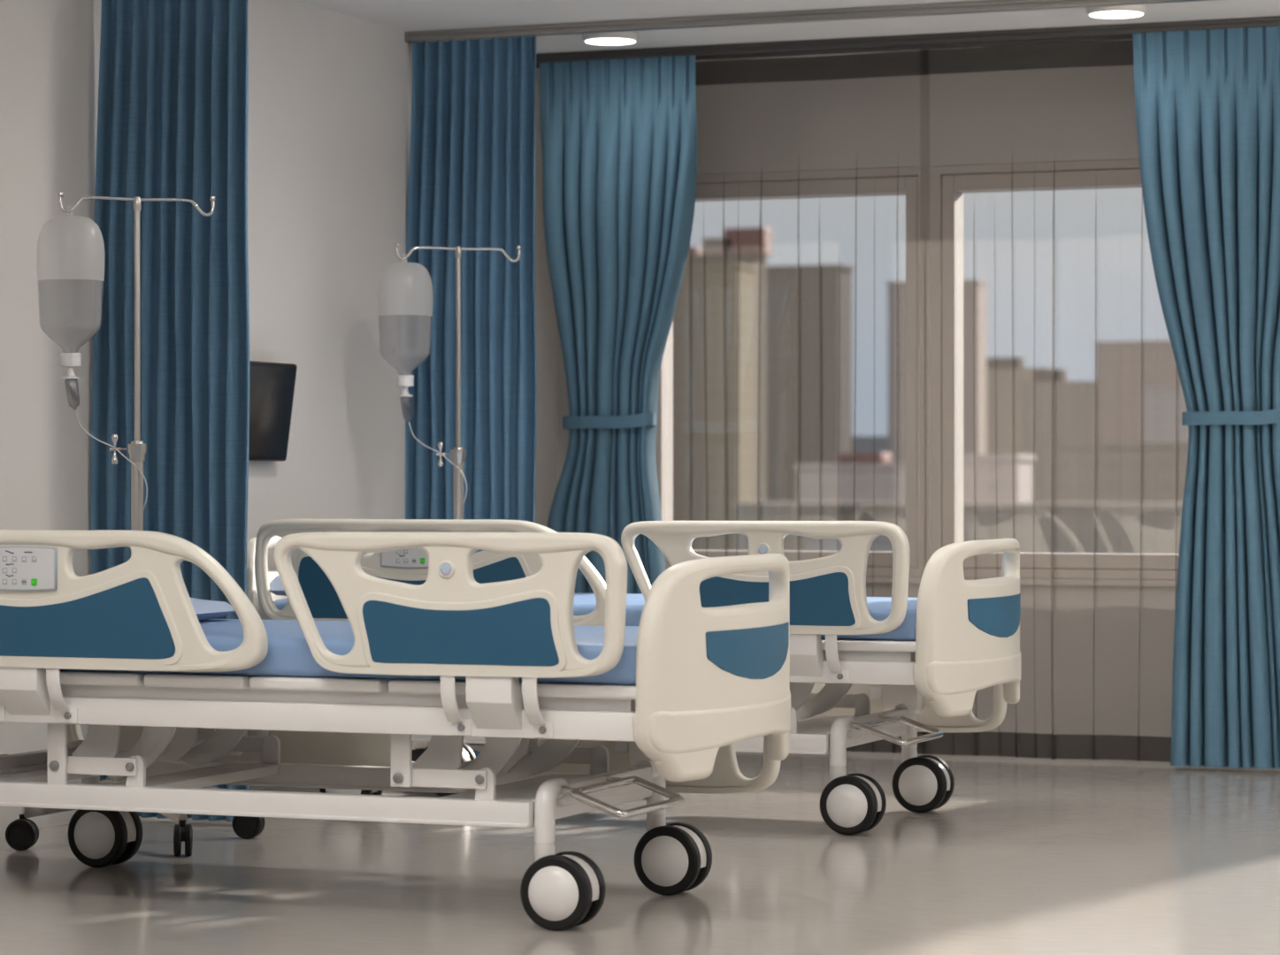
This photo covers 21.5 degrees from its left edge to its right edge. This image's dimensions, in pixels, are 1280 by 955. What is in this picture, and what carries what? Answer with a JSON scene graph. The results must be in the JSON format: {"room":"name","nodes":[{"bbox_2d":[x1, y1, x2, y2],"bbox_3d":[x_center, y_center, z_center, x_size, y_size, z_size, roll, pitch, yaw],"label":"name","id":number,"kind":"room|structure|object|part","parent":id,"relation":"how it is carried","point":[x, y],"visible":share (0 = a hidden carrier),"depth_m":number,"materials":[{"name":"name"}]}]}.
{"room":"hospital room","nodes":[
{"label":"hospital room","id":0,"kind":"room"},
{"bbox_2d":[0,0,557,836],"bbox_3d":[-3.311,-0.295,6.527,0.200,2.690,16.080,0,0,22],"label":"wall","id":1,"kind":"structure","parent":0,"point":[330,92],"depth_m":11.53,"materials":[{"name":"grey paint"}]},
{"bbox_2d":[248,360,297,461],"bbox_3d":[-1.283,-0.220,11.223,0.097,0.330,0.446,0,0,22],"label":"wall monitor","id":2,"kind":"object","parent":1,"relation":"attached to","point":[272,385],"visible":0.64,"depth_m":11.27,"materials":[{"name":"black plastic"}]},
{"bbox_2d":[0,751,1279,954],"bbox_3d":[1.237,1.110,4.717,9.990,0.120,16.080,0,0,22],"label":"floor","id":3,"kind":"structure","parent":0,"point":[1024,856],"depth_m":8.81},
{"bbox_2d":[5,191,265,856],"bbox_3d":[-1.440,0.118,9.659,0.628,1.864,0.576,0,0,22],"label":"stand","id":4,"kind":"object","parent":3,"relation":"on","point":[21,834],"visible":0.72,"depth_m":9.65,"materials":[{"name":"silver metal"}]},
{"bbox_3d":[-1.599,0.903,9.582,0.314,0.115,0.040,0,0,-27],"label":"leg","id":5,"kind":"part","parent":4,"relation":"part of","materials":[{"name":"silver metal"}]},
{"bbox_2d":[36,205,147,510],"bbox_3d":[-1.580,-0.293,9.635,0.296,0.966,0.192,0,0,-38],"label":"bottle","id":6,"kind":"object","parent":4,"relation":"hanging from","point":[71,249],"visible":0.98,"depth_m":9.53,"materials":[{"name":"white"}]},
{"bbox_3d":[-1.487,-0.081,9.647,0.059,0.089,0.018,0,0,-23],"label":"wing knob","id":7,"kind":"part","parent":4,"relation":"part of","materials":[{"name":"silver metal"}]},
{"bbox_3d":[-1.349,0.903,9.501,0.040,0.115,0.329,0,0,-29],"label":"leg","id":8,"kind":"part","parent":4,"relation":"part of","materials":[{"name":"silver metal"}]},
{"bbox_3d":[-1.282,0.903,9.741,0.314,0.115,0.040,0,0,-27],"label":"leg","id":9,"kind":"part","parent":4,"relation":"part of","materials":[{"name":"silver metal"}]},
{"bbox_2d":[0,529,790,931],"bbox_3d":[-0.822,0.588,8.522,2.440,0.924,1.133,0,0,22],"label":"hospital bed","id":10,"kind":"object","parent":3,"relation":"on","point":[572,720],"visible":1,"depth_m":8.02,"materials":[{"name":"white plastic"}]},
{"bbox_3d":[-1.504,0.222,8.194,0.200,0.109,0.016,0,0,22],"label":"control panel","id":11,"kind":"part","parent":10,"relation":"part of","materials":[{"name":"grey plastic"}]},
{"bbox_3d":[-1.440,0.679,8.326,0.051,0.162,0.020,0,0,22],"label":"hanger plate","id":12,"kind":"part","parent":10,"relation":"part of","materials":[{"name":"white metal"}]},
{"bbox_3d":[-1.484,0.337,8.191,0.814,0.195,0.013,0,0,22],"label":"inset panel","id":13,"kind":"part","parent":10,"relation":"part of","materials":[{"name":"blue plastic"}]},
{"bbox_3d":[-1.346,0.710,8.302,0.240,0.044,0.018,0,0,22],"label":"lift arm","id":14,"kind":"part","parent":10,"relation":"part of","materials":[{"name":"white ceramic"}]},
{"bbox_3d":[-1.421,0.490,8.729,0.825,0.030,0.944,0,0,22],"label":"deck panel","id":15,"kind":"part","parent":10,"relation":"part of","materials":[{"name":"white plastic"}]},
{"bbox_3d":[-1.284,0.677,8.425,0.265,0.165,0.076,0,0,22],"label":"lift lever","id":16,"kind":"part","parent":10,"relation":"part of","materials":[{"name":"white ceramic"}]},
{"bbox_3d":[-1.442,0.295,8.192,1.199,0.336,0.050,0,0,22],"label":"rail","id":17,"kind":"part","parent":10,"relation":"part of","materials":[{"name":"beige plastic"}]},
{"bbox_3d":[-1.136,0.677,8.796,0.265,0.165,0.076,0,0,22],"label":"lift lever","id":18,"kind":"part","parent":10,"relation":"part of","materials":[{"name":"white metal"}]},
{"bbox_3d":[-0.898,0.490,8.521,0.274,0.030,0.944,0,0,22],"label":"deck panel","id":19,"kind":"part","parent":10,"relation":"part of","materials":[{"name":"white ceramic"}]},
{"bbox_3d":[-1.158,0.679,9.035,0.051,0.162,0.020,0,0,22],"label":"hanger plate","id":20,"kind":"part","parent":10,"relation":"part of","materials":[{"name":"white metal"}]},
{"bbox_2d":[189,597,235,620],"bbox_3d":[-1.530,0.334,8.772,0.710,0.095,0.840,0,0,22],"label":"pillow","id":21,"kind":"object","parent":10,"relation":"on","point":[204,609],"visible":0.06,"depth_m":8.89,"materials":[{"name":"fabric"}]},
{"bbox_3d":[-1.073,0.710,8.988,0.240,0.044,0.018,0,0,22],"label":"lift arm","id":22,"kind":"part","parent":10,"relation":"part of","materials":[{"name":"white metal"}]},
{"bbox_3d":[-1.046,0.640,9.188,1.199,0.336,0.050,0,0,22],"label":"rail","id":23,"kind":"part","parent":10,"relation":"part of","materials":[{"name":"white metal"}]},
{"bbox_3d":[-0.828,0.552,8.493,2.140,0.097,0.930,0,0,22],"label":"frame","id":24,"kind":"part","parent":10,"relation":"part of","materials":[{"name":"white metal"}]},
{"bbox_3d":[-0.831,0.787,8.494,1.575,0.058,0.788,0,0,22],"label":"frame","id":25,"kind":"part","parent":10,"relation":"part of","materials":[{"name":"white metal"}]},
{"bbox_3d":[-0.596,0.490,8.401,0.350,0.030,0.944,0,0,22],"label":"deck panel","id":26,"kind":"part","parent":10,"relation":"part of","materials":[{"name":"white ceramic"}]},
{"bbox_3d":[-0.812,0.427,8.487,2.115,0.092,0.924,0,0,22],"label":"mattress","id":27,"kind":"part","parent":10,"relation":"part of","materials":[{"name":"blue fabric"}]},
{"bbox_3d":[-0.567,0.665,7.978,0.051,0.134,0.020,0,0,22],"label":"hanger plate","id":28,"kind":"part","parent":10,"relation":"part of","materials":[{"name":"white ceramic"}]},
{"bbox_3d":[-0.472,0.710,7.954,0.240,0.044,0.018,0,0,22],"label":"lift arm","id":29,"kind":"part","parent":10,"relation":"part of","materials":[{"name":"white metal"}]},
{"bbox_3d":[-0.446,0.291,7.795,0.888,0.332,0.050,0,0,22],"label":"rail","id":30,"kind":"part","parent":10,"relation":"part of","materials":[{"name":"beige plastic"}]},
{"bbox_3d":[-0.413,0.352,7.764,0.497,0.157,0.013,0,0,22],"label":"inset panel","id":31,"kind":"part","parent":10,"relation":"part of","materials":[{"name":"blue plastic"}]},
{"bbox_3d":[-0.410,0.677,8.077,0.265,0.165,0.076,0,0,22],"label":"lift lever","id":32,"kind":"part","parent":10,"relation":"part of","materials":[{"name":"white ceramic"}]},
{"bbox_3d":[-0.118,0.490,8.210,0.646,0.030,0.944,0,0,22],"label":"deck panel","id":33,"kind":"part","parent":10,"relation":"part of","materials":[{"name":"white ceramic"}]},
{"bbox_3d":[-0.284,0.665,8.688,0.051,0.134,0.020,0,0,22],"label":"hanger plate","id":34,"kind":"part","parent":10,"relation":"part of","materials":[{"name":"white metal"}]},
{"bbox_3d":[-0.262,0.677,8.449,0.265,0.165,0.076,0,0,22],"label":"lift lever","id":35,"kind":"part","parent":10,"relation":"part of","materials":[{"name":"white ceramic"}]},
{"bbox_3d":[-0.199,0.710,8.640,0.240,0.044,0.018,0,0,22],"label":"lift arm","id":36,"kind":"part","parent":10,"relation":"part of","materials":[{"name":"white metal"}]},
{"bbox_3d":[-0.049,0.649,8.791,0.888,0.332,0.050,0,0,22],"label":"rail","id":37,"kind":"part","parent":10,"relation":"part of","materials":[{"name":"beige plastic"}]},
{"bbox_3d":[0.225,0.442,8.067,0.159,0.514,0.942,0,0,22],"label":"footboard","id":38,"kind":"part","parent":10,"relation":"part of","materials":[{"name":"beige plastic"}]},
{"bbox_3d":[0.275,0.418,8.041,0.043,0.124,0.574,0,0,22],"label":"inset panel","id":39,"kind":"part","parent":10,"relation":"part of","materials":[{"name":"blue plastic"}]},
{"bbox_2d":[395,242,521,761],"bbox_3d":[-0.632,0.118,11.742,0.628,1.864,0.576,0,0,22],"label":"stand","id":40,"kind":"object","parent":3,"relation":"on","point":[458,455],"visible":0.41,"depth_m":11.73,"materials":[{"name":"silver metal"}]},
{"bbox_3d":[-0.791,0.903,11.665,0.314,0.115,0.040,0,0,-27],"label":"leg","id":41,"kind":"part","parent":40,"relation":"part of","materials":[{"name":"silver metal"}]},
{"bbox_2d":[377,253,467,503],"bbox_3d":[-0.772,-0.293,11.718,0.296,0.966,0.192,0,0,-38],"label":"bottle","id":42,"kind":"object","parent":40,"relation":"hanging from","point":[404,289],"visible":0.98,"depth_m":11.62,"materials":[{"name":"white"}]},
{"bbox_3d":[-0.680,-0.081,11.730,0.059,0.089,0.018,0,0,-23],"label":"wing knob","id":43,"kind":"part","parent":40,"relation":"part of","materials":[{"name":"silver metal"}]},
{"bbox_3d":[-0.542,0.903,11.584,0.040,0.115,0.329,0,0,-29],"label":"leg","id":44,"kind":"part","parent":40,"relation":"part of","materials":[{"name":"silver metal"}]},
{"bbox_2d":[246,519,1020,835],"bbox_3d":[-0.015,0.588,10.605,2.440,0.924,1.133,0,0,22],"label":"hospital bed","id":45,"kind":"object","parent":3,"relation":"on","point":[863,670],"visible":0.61,"depth_m":9.94,"materials":[{"name":"white plastic"}]},
{"bbox_2d":[269,574,286,596],"bbox_3d":[-0.723,0.334,10.856,0.710,0.095,0.840,0,0,22],"label":"pillow","id":46,"kind":"object","parent":45,"relation":"on","point":[276,587],"visible":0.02,"depth_m":10.60,"materials":[{"name":"fabric"}]},
{"bbox_3d":[-1.089,0.388,11.002,0.146,0.406,1.034,0,0,22],"label":"headboard","id":47,"kind":"part","parent":45,"relation":"part of","materials":[{"name":"beige plastic"}]},
{"bbox_3d":[-0.698,0.222,10.277,0.200,0.109,0.016,0,0,22],"label":"control panel","id":48,"kind":"part","parent":45,"relation":"part of","materials":[{"name":"grey plastic"}]},
{"bbox_3d":[-0.677,0.337,10.274,0.814,0.195,0.013,0,0,22],"label":"inset panel","id":49,"kind":"part","parent":45,"relation":"part of","materials":[{"name":"blue plastic"}]},
{"bbox_3d":[-0.636,0.295,10.275,1.199,0.336,0.050,0,0,22],"label":"rail","id":50,"kind":"part","parent":45,"relation":"part of","materials":[{"name":"beige plastic"}]},
{"bbox_3d":[-0.006,0.427,10.570,2.115,0.092,0.924,0,0,22],"label":"mattress","id":51,"kind":"part","parent":45,"relation":"part of","materials":[{"name":"blue fabric"}]},
{"bbox_3d":[-0.024,0.787,10.578,1.575,0.058,0.788,0,0,22],"label":"frame","id":52,"kind":"part","parent":45,"relation":"part of","materials":[{"name":"white metal"}]},
{"bbox_3d":[0.361,0.291,9.879,0.888,0.332,0.050,0,0,22],"label":"rail","id":53,"kind":"part","parent":45,"relation":"part of","materials":[{"name":"beige plastic"}]},
{"bbox_3d":[0.393,0.352,9.848,0.497,0.157,0.013,0,0,22],"label":"inset panel","id":54,"kind":"part","parent":45,"relation":"part of","materials":[{"name":"blue plastic"}]},
{"bbox_3d":[0.396,0.677,10.161,0.265,0.165,0.076,0,0,22],"label":"lift lever","id":55,"kind":"part","parent":45,"relation":"part of","materials":[{"name":"white metal"}]},
{"bbox_3d":[0.544,0.677,10.532,0.265,0.165,0.076,0,0,22],"label":"lift lever","id":56,"kind":"part","parent":45,"relation":"part of","materials":[{"name":"white metal"}]},
{"bbox_3d":[0.607,0.710,10.724,0.240,0.044,0.018,0,0,22],"label":"lift arm","id":57,"kind":"part","parent":45,"relation":"part of","materials":[{"name":"white metal"}]},
{"bbox_3d":[-0.022,0.552,10.577,2.140,0.097,0.930,0,0,22],"label":"frame","id":58,"kind":"part","parent":45,"relation":"part of","materials":[{"name":"white metal"}]},
{"bbox_3d":[0.689,0.490,10.294,0.646,0.030,0.944,0,0,22],"label":"deck panel","id":59,"kind":"part","parent":45,"relation":"part of","materials":[{"name":"white metal"}]},
{"bbox_3d":[0.757,0.649,10.875,0.888,0.332,0.050,0,0,22],"label":"rail","id":60,"kind":"part","parent":45,"relation":"part of","materials":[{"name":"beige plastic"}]},
{"bbox_3d":[1.032,0.442,10.151,0.159,0.514,0.942,0,0,22],"label":"footboard","id":61,"kind":"part","parent":45,"relation":"part of","materials":[{"name":"beige plastic"}]},
{"bbox_3d":[1.082,0.418,10.124,0.043,0.124,0.574,0,0,22],"label":"inset panel","id":62,"kind":"part","parent":45,"relation":"part of","materials":[{"name":"blue plastic"}]},
{"bbox_2d":[294,0,1279,69],"bbox_3d":[1.237,-1.715,4.717,9.990,0.150,16.080,0,0,22],"label":"ceiling","id":63,"kind":"structure","parent":0,"point":[402,15],"depth_m":11.99,"materials":[{"name":"paint"}]},
{"bbox_2d":[582,30,638,45],"bbox_3d":[-0.109,-1.624,12.464,0.208,0.032,0.208,0,0,22],"label":"recessed light","id":64,"kind":"object","parent":63,"relation":"in","point":[612,38],"visible":0.96,"depth_m":12.40,"materials":[{"name":"grey"}]},
{"bbox_2d":[584,38,636,45],"bbox_3d":[-0.109,-1.610,12.464,0.188,0.005,0.188,0,0,22],"label":"diffuser","id":65,"kind":"object","parent":64,"relation":"attached to","point":[592,41],"depth_m":12.43,"materials":[{"name":"white plastic"}]},
{"bbox_2d":[405,0,1214,43],"bbox_3d":[2.206,-1.621,11.209,6.589,0.038,0.056,0,0,22],"label":"track","id":66,"kind":"object","parent":63,"relation":"attached to","point":[986,5],"visible":1,"depth_m":11.88,"materials":[{"name":"silver metal"}]},
{"bbox_2d":[405,35,536,757],"bbox_3d":[-0.615,-0.283,12.332,0.534,2.638,0.071,0,0,22],"label":"privacy curtain","id":67,"kind":"object","parent":66,"relation":"hanging from","point":[471,168],"visible":0.65,"depth_m":12.32,"materials":[{"name":"blue fabric"}]},
{"bbox_2d":[536,33,1132,68],"bbox_3d":[1.240,-1.622,12.568,3.789,0.036,0.064,0,0,22],"label":"track","id":68,"kind":"object","parent":63,"relation":"attached to","point":[1115,37],"visible":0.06,"depth_m":12.64,"materials":[{"name":"grey metal"}]},
{"bbox_2d":[695,50,929,753],"bbox_3d":[0.418,-0.283,12.911,1.434,2.643,0.083,0,0,21],"label":"sheer curtain","id":69,"kind":"object","parent":68,"relation":"hanging from","point":[895,63],"visible":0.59,"depth_m":12.84,"materials":[{"name":"grey fabric"}]},
{"bbox_2d":[919,39,1171,762],"bbox_3d":[1.715,-0.283,12.364,1.458,2.643,0.091,0,0,21],"label":"sheer curtain","id":70,"kind":"object","parent":68,"relation":"hanging from","point":[1103,53],"visible":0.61,"depth_m":12.47,"materials":[{"name":"grey fabric"}]},
{"bbox_2d":[536,15,1279,63],"bbox_3d":[1.186,-1.622,12.432,3.789,0.036,0.048,0,0,22],"label":"track","id":71,"kind":"object","parent":63,"relation":"attached to","point":[1273,20],"visible":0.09,"depth_m":12.48,"materials":[{"name":"grey metal"}]},
{"bbox_2d":[539,54,697,594],"bbox_3d":[-0.095,-0.285,12.945,0.673,2.639,0.183,0,0,22],"label":"window curtain","id":72,"kind":"object","parent":71,"relation":"hanging from","point":[619,136],"visible":0.74,"depth_m":12.90,"materials":[{"name":"blue fabric"}]},
{"bbox_2d":[1132,25,1279,769],"bbox_3d":[2.092,-0.285,12.075,0.664,2.639,0.183,0,0,22],"label":"window curtain","id":73,"kind":"object","parent":71,"relation":"hanging from","point":[1207,102],"visible":1,"depth_m":12.03,"materials":[{"name":"blue fabric"}]},
{"bbox_2d":[1086,4,1146,18],"bbox_3d":[1.658,-1.624,11.739,0.208,0.032,0.208,0,0,22],"label":"recessed light","id":74,"kind":"object","parent":63,"relation":"in","point":[1132,11],"visible":0.94,"depth_m":11.68,"materials":[{"name":"grey"}]},
{"bbox_2d":[1088,10,1143,18],"bbox_3d":[1.658,-1.610,11.739,0.188,0.005,0.188,0,0,22],"label":"diffuser","id":75,"kind":"object","parent":74,"relation":"attached to","point":[1100,14],"depth_m":11.71,"materials":[{"name":"white plastic"}]},
{"bbox_3d":[1.382,-1.621,9.137,6.589,0.038,0.056,0,0,22],"label":"track","id":76,"kind":"object","parent":63,"relation":"attached to","visible":0},
{"bbox_2d":[90,0,249,821],"bbox_3d":[-1.421,-0.283,10.251,0.540,2.638,0.074,0,0,22],"label":"privacy curtain","id":77,"kind":"object","parent":76,"relation":"hanging from","point":[172,107],"visible":0.7,"depth_m":10.24,"materials":[{"name":"blue fabric"}]},
{"bbox_2d":[557,65,1176,737],"bbox_3d":[4.163,-0.295,12.071,9.590,2.690,0.250,0,0,22],"label":"wall","id":78,"kind":"structure","parent":0,"point":[1095,660],"depth_m":13.01,"materials":[{"name":"grey paint"}]},
{"bbox_2d":[655,176,917,567],"bbox_3d":[0.582,-0.414,13.451,1.134,1.528,0.135,0,0,22],"label":"window","id":79,"kind":"structure","parent":78,"relation":"in","point":[887,186],"depth_m":13.32,"materials":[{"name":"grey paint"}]},
{"bbox_2d":[665,158,1177,580],"bbox_3d":[1.227,-0.412,13.199,2.640,1.605,0.165,0,0,22],"label":"window frame","id":80,"kind":"structure","parent":78,"relation":"attached to","point":[929,178],"depth_m":13.15,"materials":[{"name":"grey paint"}]},
{"bbox_2d":[866,576,1177,587],"bbox_3d":[1.193,0.403,13.113,2.720,0.025,0.050,0,0,22],"label":"trim","id":81,"kind":"structure","parent":78,"relation":"attached to","point":[869,579],"depth_m":12.89,"materials":[{"name":"grey paint"}]},
{"bbox_2d":[942,168,1179,569],"bbox_3d":[1.799,-0.414,12.966,1.286,1.528,0.135,0,0,22],"label":"window","id":82,"kind":"structure","parent":78,"relation":"in","point":[954,187],"depth_m":13.12,"materials":[{"name":"grey paint"}]},
{"label":"outside","id":83,"kind":"structure","parent":0,"visible":0},
{"bbox_3d":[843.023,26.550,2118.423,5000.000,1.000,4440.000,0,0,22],"label":"ground","id":84,"kind":"structure","parent":83,"visible":0},
{"bbox_2d":[673,227,772,550],"bbox_3d":[17.076,-12.825,702.469,20.460,77.750,10.600,0,0,22],"label":"apartment tower","id":85,"kind":"structure","parent":84,"relation":"on","point":[750,246],"depth_m":699.59,"materials":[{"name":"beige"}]},
{"bbox_2d":[702,263,756,550],"bbox_3d":[17.930,-8.275,676.298,7.800,68.650,10.600,0,0,22],"label":"apartment tower","id":86,"kind":"structure","parent":84,"relation":"on","point":[728,287],"depth_m":671.97,"materials":[{"name":"beige concrete"}]},
{"bbox_2d":[766,264,854,502],"bbox_3d":[35.063,-10.525,753.430,23.400,73.150,10.600,0,0,22],"label":"apartment tower","id":87,"kind":"structure","parent":84,"relation":"on","point":[808,308],"depth_m":747.99,"materials":[{"name":"grey concrete"}]},
{"bbox_2d":[794,452,905,502],"bbox_3d":[33.825,11.175,508.532,18.600,29.750,10.600,0,0,22],"label":"block","id":88,"kind":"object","parent":84,"relation":"on","point":[855,477],"visible":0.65,"depth_m":504.39,"materials":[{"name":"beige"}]},
{"bbox_2d":[851,436,888,452],"bbox_3d":[157.071,0.725,2009.320,90.600,50.650,10.600,0,0,22],"label":"apartment block","id":89,"kind":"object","parent":84,"relation":"on","point":[860,444],"visible":0.02,"depth_m":2012.02,"materials":[{"name":"grey concrete"}]},
{"bbox_2d":[886,279,988,463],"bbox_3d":[82.919,-14.275,941.030,26.400,80.650,10.600,0,0,22],"label":"apartment tower","id":90,"kind":"structure","parent":84,"relation":"on","point":[974,291],"depth_m":938.42,"materials":[{"name":"beige concrete"}]},
{"bbox_2d":[732,502,1182,553],"bbox_3d":[43.974,14.675,439.917,64.200,22.750,10.600,0,0,22],"label":"warehouse","id":91,"kind":"structure","parent":84,"relation":"on","point":[1038,527],"depth_m":432.06,"materials":[{"name":"grey concrete"}]},
{"bbox_2d":[963,454,1035,502],"bbox_3d":[56.067,11.225,531.969,10.200,29.650,10.600,0,0,22],"label":"building","id":92,"kind":"structure","parent":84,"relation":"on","point":[986,478],"depth_m":527.43,"materials":[{"name":"beige concrete"}]},
{"bbox_2d":[986,357,1054,454],"bbox_3d":[138.374,-9.075,1241.844,27.000,70.250,10.600,0,0,22],"label":"apartment block","id":93,"kind":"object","parent":84,"relation":"on","point":[1004,375],"visible":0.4,"depth_m":1238.66,"materials":[{"name":"beige concrete"}]},
{"bbox_2d":[1019,368,1096,502],"bbox_3d":[150.696,-6.325,1204.652,28.200,64.750,10.600,0,0,22],"label":"apartment block","id":94,"kind":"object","parent":84,"relation":"on","point":[1054,409],"visible":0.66,"depth_m":1201.43,"materials":[{"name":"beige concrete"}]},
{"bbox_2d":[1042,442,1188,503],"bbox_3d":[86.057,10.025,584.611,30.600,32.050,10.600,0,0,22],"label":"block","id":95,"kind":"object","parent":84,"relation":"on","point":[1140,472],"visible":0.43,"depth_m":580.83,"materials":[{"name":"beige concrete"}]},
{"bbox_2d":[1094,340,1181,443],"bbox_3d":[157.114,-7.975,1040.657,31.800,68.050,10.600,0,0,22],"label":"apartment tower","id":96,"kind":"structure","parent":84,"relation":"on","point":[1122,367],"depth_m":1038.23,"materials":[{"name":"beige concrete"}]},
{"bbox_2d":[1140,386,1188,442],"bbox_3d":[145.914,0.725,915.961,18.000,50.650,10.600,0,0,22],"label":"apartment block","id":97,"kind":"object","parent":84,"relation":"on","point":[1162,407],"visible":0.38,"depth_m":912.22,"materials":[{"name":"grey concrete"}]}
]}

